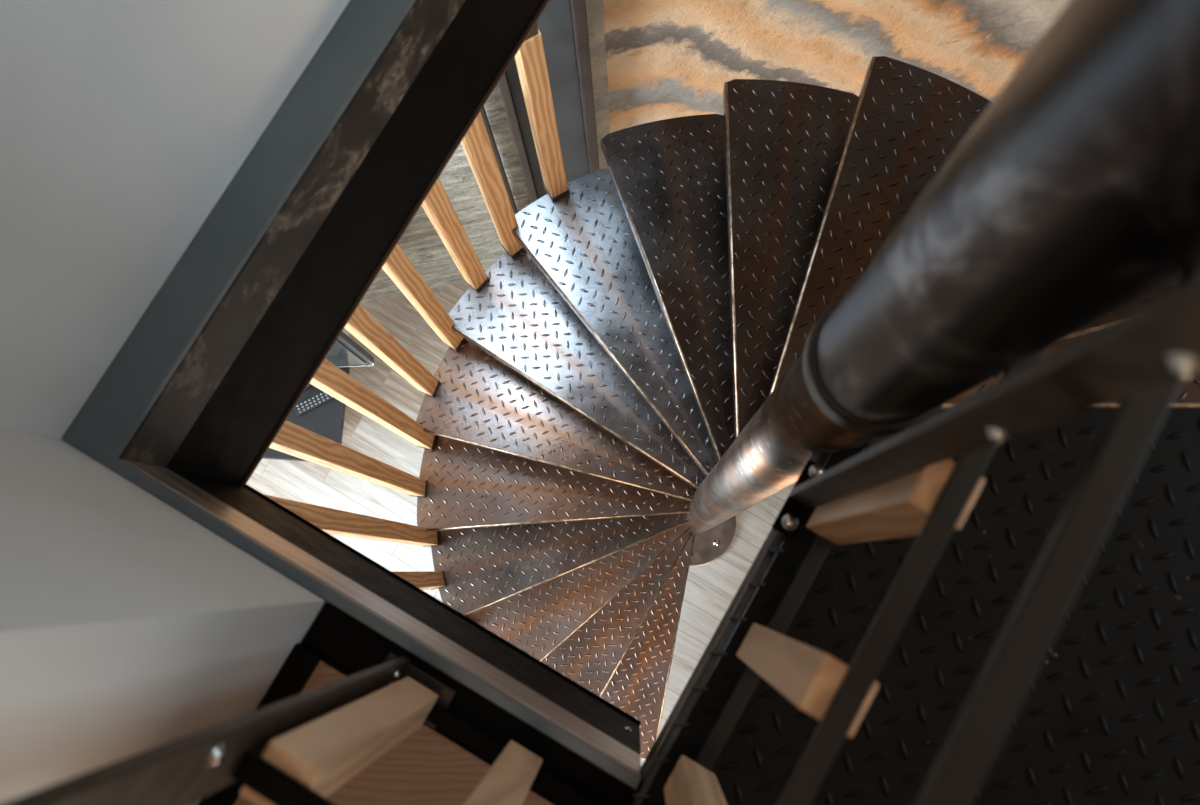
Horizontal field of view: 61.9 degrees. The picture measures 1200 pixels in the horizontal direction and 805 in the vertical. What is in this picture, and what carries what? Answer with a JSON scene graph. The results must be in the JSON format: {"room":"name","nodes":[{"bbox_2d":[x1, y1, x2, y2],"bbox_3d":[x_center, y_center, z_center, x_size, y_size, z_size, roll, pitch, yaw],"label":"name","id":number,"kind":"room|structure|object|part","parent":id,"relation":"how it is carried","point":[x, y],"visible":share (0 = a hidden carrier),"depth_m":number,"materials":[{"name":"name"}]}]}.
{"room":"spiral staircase","nodes":[
{"label":"spiral staircase","id":0,"kind":"room"},
{"bbox_2d":[0,425,230,542],"bbox_3d":[-0.557,-0.023,0.103,0.226,2.710,0.108,29,83,6],"label":"wall","id":1,"kind":"structure","parent":0,"point":[47,483],"depth_m":0.93,"materials":[{"name":"paint"}]},
{"bbox_2d":[302,602,633,804],"bbox_3d":[-0.140,0.327,1.050,0.379,0.018,0.049,29,83,6],"label":"steel beam","id":2,"kind":"structure","parent":1,"relation":"attached to","point":[334,634],"depth_m":1.04,"materials":[{"name":"black metal"}]},
{"bbox_2d":[0,652,598,804],"bbox_3d":[-0.108,0.283,0.594,0.318,0.890,0.050,29,83,6],"label":"guard railing","id":3,"kind":"object","parent":2,"relation":"on","point":[299,749],"visible":1,"depth_m":0.68,"materials":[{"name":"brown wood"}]},
{"bbox_3d":[-0.229,0.215,0.607,0.009,0.884,0.050,29,83,6],"label":"post","id":4,"kind":"part","parent":3,"relation":"part of","materials":[{"name":"black metal"}]},
{"bbox_3d":[-0.112,0.293,0.617,0.266,0.006,0.018,29,83,6],"label":"rail","id":5,"kind":"part","parent":3,"relation":"part of","materials":[{"name":"black paint"}]},
{"bbox_3d":[-0.098,0.357,1.010,0.266,0.007,0.018,29,83,6],"label":"rail","id":6,"kind":"part","parent":3,"relation":"part of","materials":[{"name":"black paint"}]},
{"bbox_2d":[0,527,326,804],"bbox_3d":[-0.931,0.962,-0.050,0.122,2.710,2.208,29,83,6],"label":"wall","id":7,"kind":"structure","parent":0,"point":[113,648],"depth_m":0.72,"materials":[{"name":"paint"}]},
{"bbox_2d":[198,642,323,804],"bbox_3d":[-0.845,1.186,0.922,0.028,0.032,2.158,29,83,6],"label":"trim","id":8,"kind":"structure","parent":7,"relation":"attached to","point":[302,661],"depth_m":1.04,"materials":[{"name":"black paint"}]},
{"bbox_2d":[321,656,561,804],"bbox_3d":[-0.141,0.357,1.044,0.351,0.021,0.004,29,83,6],"label":"trim","id":9,"kind":"structure","parent":7,"relation":"attached to","point":[324,659],"depth_m":1.03,"materials":[{"name":"black paint"}]},
{"bbox_2d":[0,0,350,439],"bbox_3d":[-0.357,-0.711,0.212,0.122,2.710,1.515,29,83,6],"label":"wall","id":10,"kind":"structure","parent":0,"point":[124,124],"depth_m":0.98,"materials":[{"name":"paint"}]},
{"bbox_2d":[68,0,549,485],"bbox_3d":[-0.212,-0.509,1.367,0.068,0.364,1.391,29,83,6],"label":"steel beam","id":11,"kind":"structure","parent":10,"relation":"attached to","point":[228,346],"depth_m":1.23,"materials":[{"name":"black metal"}]},
{"bbox_2d":[62,429,640,788],"bbox_3d":[-0.269,0.241,1.243,0.729,0.364,0.018,29,83,6],"label":"steel beam","id":12,"kind":"structure","parent":11,"relation":"attached to","point":[527,688],"depth_m":1.14,"materials":[{"name":"metal"}]},
{"bbox_2d":[234,660,553,804],"bbox_3d":[-0.681,1.283,0.912,0.351,0.029,2.154,29,83,6],"label":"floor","id":13,"kind":"structure","parent":0,"point":[426,768],"depth_m":1.03,"materials":[{"name":"brown wood"}]},
{"bbox_2d":[246,281,794,765],"bbox_3d":[0.132,0.906,3.875,9.000,0.100,8.500,0,80,2],"label":"floor","id":14,"kind":"structure","parent":0,"point":[710,589],"depth_m":3.96,"materials":[{"name":"grey wood"}]},
{"bbox_2d":[262,367,349,461],"bbox_3d":[-1.173,0.057,3.798,0.520,0.420,0.360,4,81,3],"label":"media console","id":15,"kind":"object","parent":14,"relation":"on","point":[326,420],"visible":0.06,"depth_m":3.58,"materials":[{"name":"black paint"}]},
{"bbox_2d":[294,391,334,415],"bbox_3d":[-1.011,-0.008,3.582,0.175,0.017,0.044,-27,81,-3],"label":"remote control","id":16,"kind":"object","parent":15,"relation":"on","point":[320,398],"visible":0.88,"depth_m":3.58,"materials":[{"name":"black plastic"}]},
{"bbox_2d":[325,332,373,367],"bbox_3d":[-1.215,-0.172,3.270,0.820,0.700,0.040,-2,80,2],"label":"television","id":17,"kind":"object","parent":15,"relation":"on","point":[345,352],"visible":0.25,"depth_m":3.37,"materials":[{"name":"silver metal"}]},
{"bbox_2d":[480,106,517,213],"bbox_3d":[-0.314,-0.778,2.499,0.018,3.200,0.045,-12,80,0],"label":"steel angle","id":18,"kind":"object","parent":14,"relation":"on","point":[483,112],"visible":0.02,"depth_m":2.86,"materials":[{"name":"black metal"}]},
{"bbox_2d":[498,0,599,202],"bbox_3d":[-0.133,-0.787,2.495,0.255,3.200,0.098,-12,80,0],"label":"door frame","id":19,"kind":"structure","parent":14,"relation":"on","point":[562,25],"depth_m":2.55,"materials":[{"name":"grey metal"}]},
{"bbox_2d":[264,0,1199,758],"bbox_3d":[0.145,-0.077,1.351,1.725,5.200,1.452,-39,81,-5],"label":"spiral staircase","id":20,"kind":"structure","parent":14,"relation":"on","point":[661,343],"depth_m":2.13,"materials":[{"name":"metal"}]},
{"bbox_3d":[0.356,0.462,3.885,0.344,0.012,0.344,0,80,2],"label":"plate","id":21,"kind":"part","parent":20,"relation":"part of","materials":[{"name":"metal"}]},
{"bbox_2d":[627,403,1199,804],"bbox_3d":[1.081,0.878,0.940,2.526,0.072,1.780,0,80,2],"label":"plate landing","id":22,"kind":"object","parent":20,"relation":"attached to","point":[1110,715],"visible":0.67,"depth_m":1.03,"materials":[{"name":"metal"}]},
{"bbox_2d":[664,265,1199,804],"bbox_3d":[0.059,0.308,0.584,0.067,0.890,0.920,29,83,6],"label":"guard railing","id":23,"kind":"object","parent":22,"relation":"on","point":[906,483],"visible":0.91,"depth_m":0.50,"materials":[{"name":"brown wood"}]},
{"bbox_3d":[0.090,0.388,0.999,0.018,0.007,0.920,29,83,6],"label":"rail","id":24,"kind":"part","parent":23,"relation":"part of","materials":[{"name":"black metal"}]},
{"bbox_3d":[0.077,0.322,0.606,0.017,0.006,0.920,29,83,6],"label":"rail","id":25,"kind":"part","parent":23,"relation":"part of","materials":[{"name":"black metal"}]},
{"bbox_3d":[0.199,0.028,0.624,0.028,0.884,0.021,0,80,2],"label":"post","id":26,"kind":"part","parent":23,"relation":"part of","materials":[{"name":"black metal"}]},
{"bbox_3d":[0.069,0.285,0.389,0.018,0.008,0.920,29,83,6],"label":"rail","id":27,"kind":"part","parent":23,"relation":"part of","materials":[{"name":"black metal"}]},
{"bbox_2d":[360,0,1069,303],"bbox_3d":[0.057,-1.166,1.538,4.400,5.200,0.233,-12,80,0],"label":"wall","id":28,"kind":"structure","parent":0,"point":[652,60],"depth_m":2.77,"materials":[{"name":"stone"}]}
]}

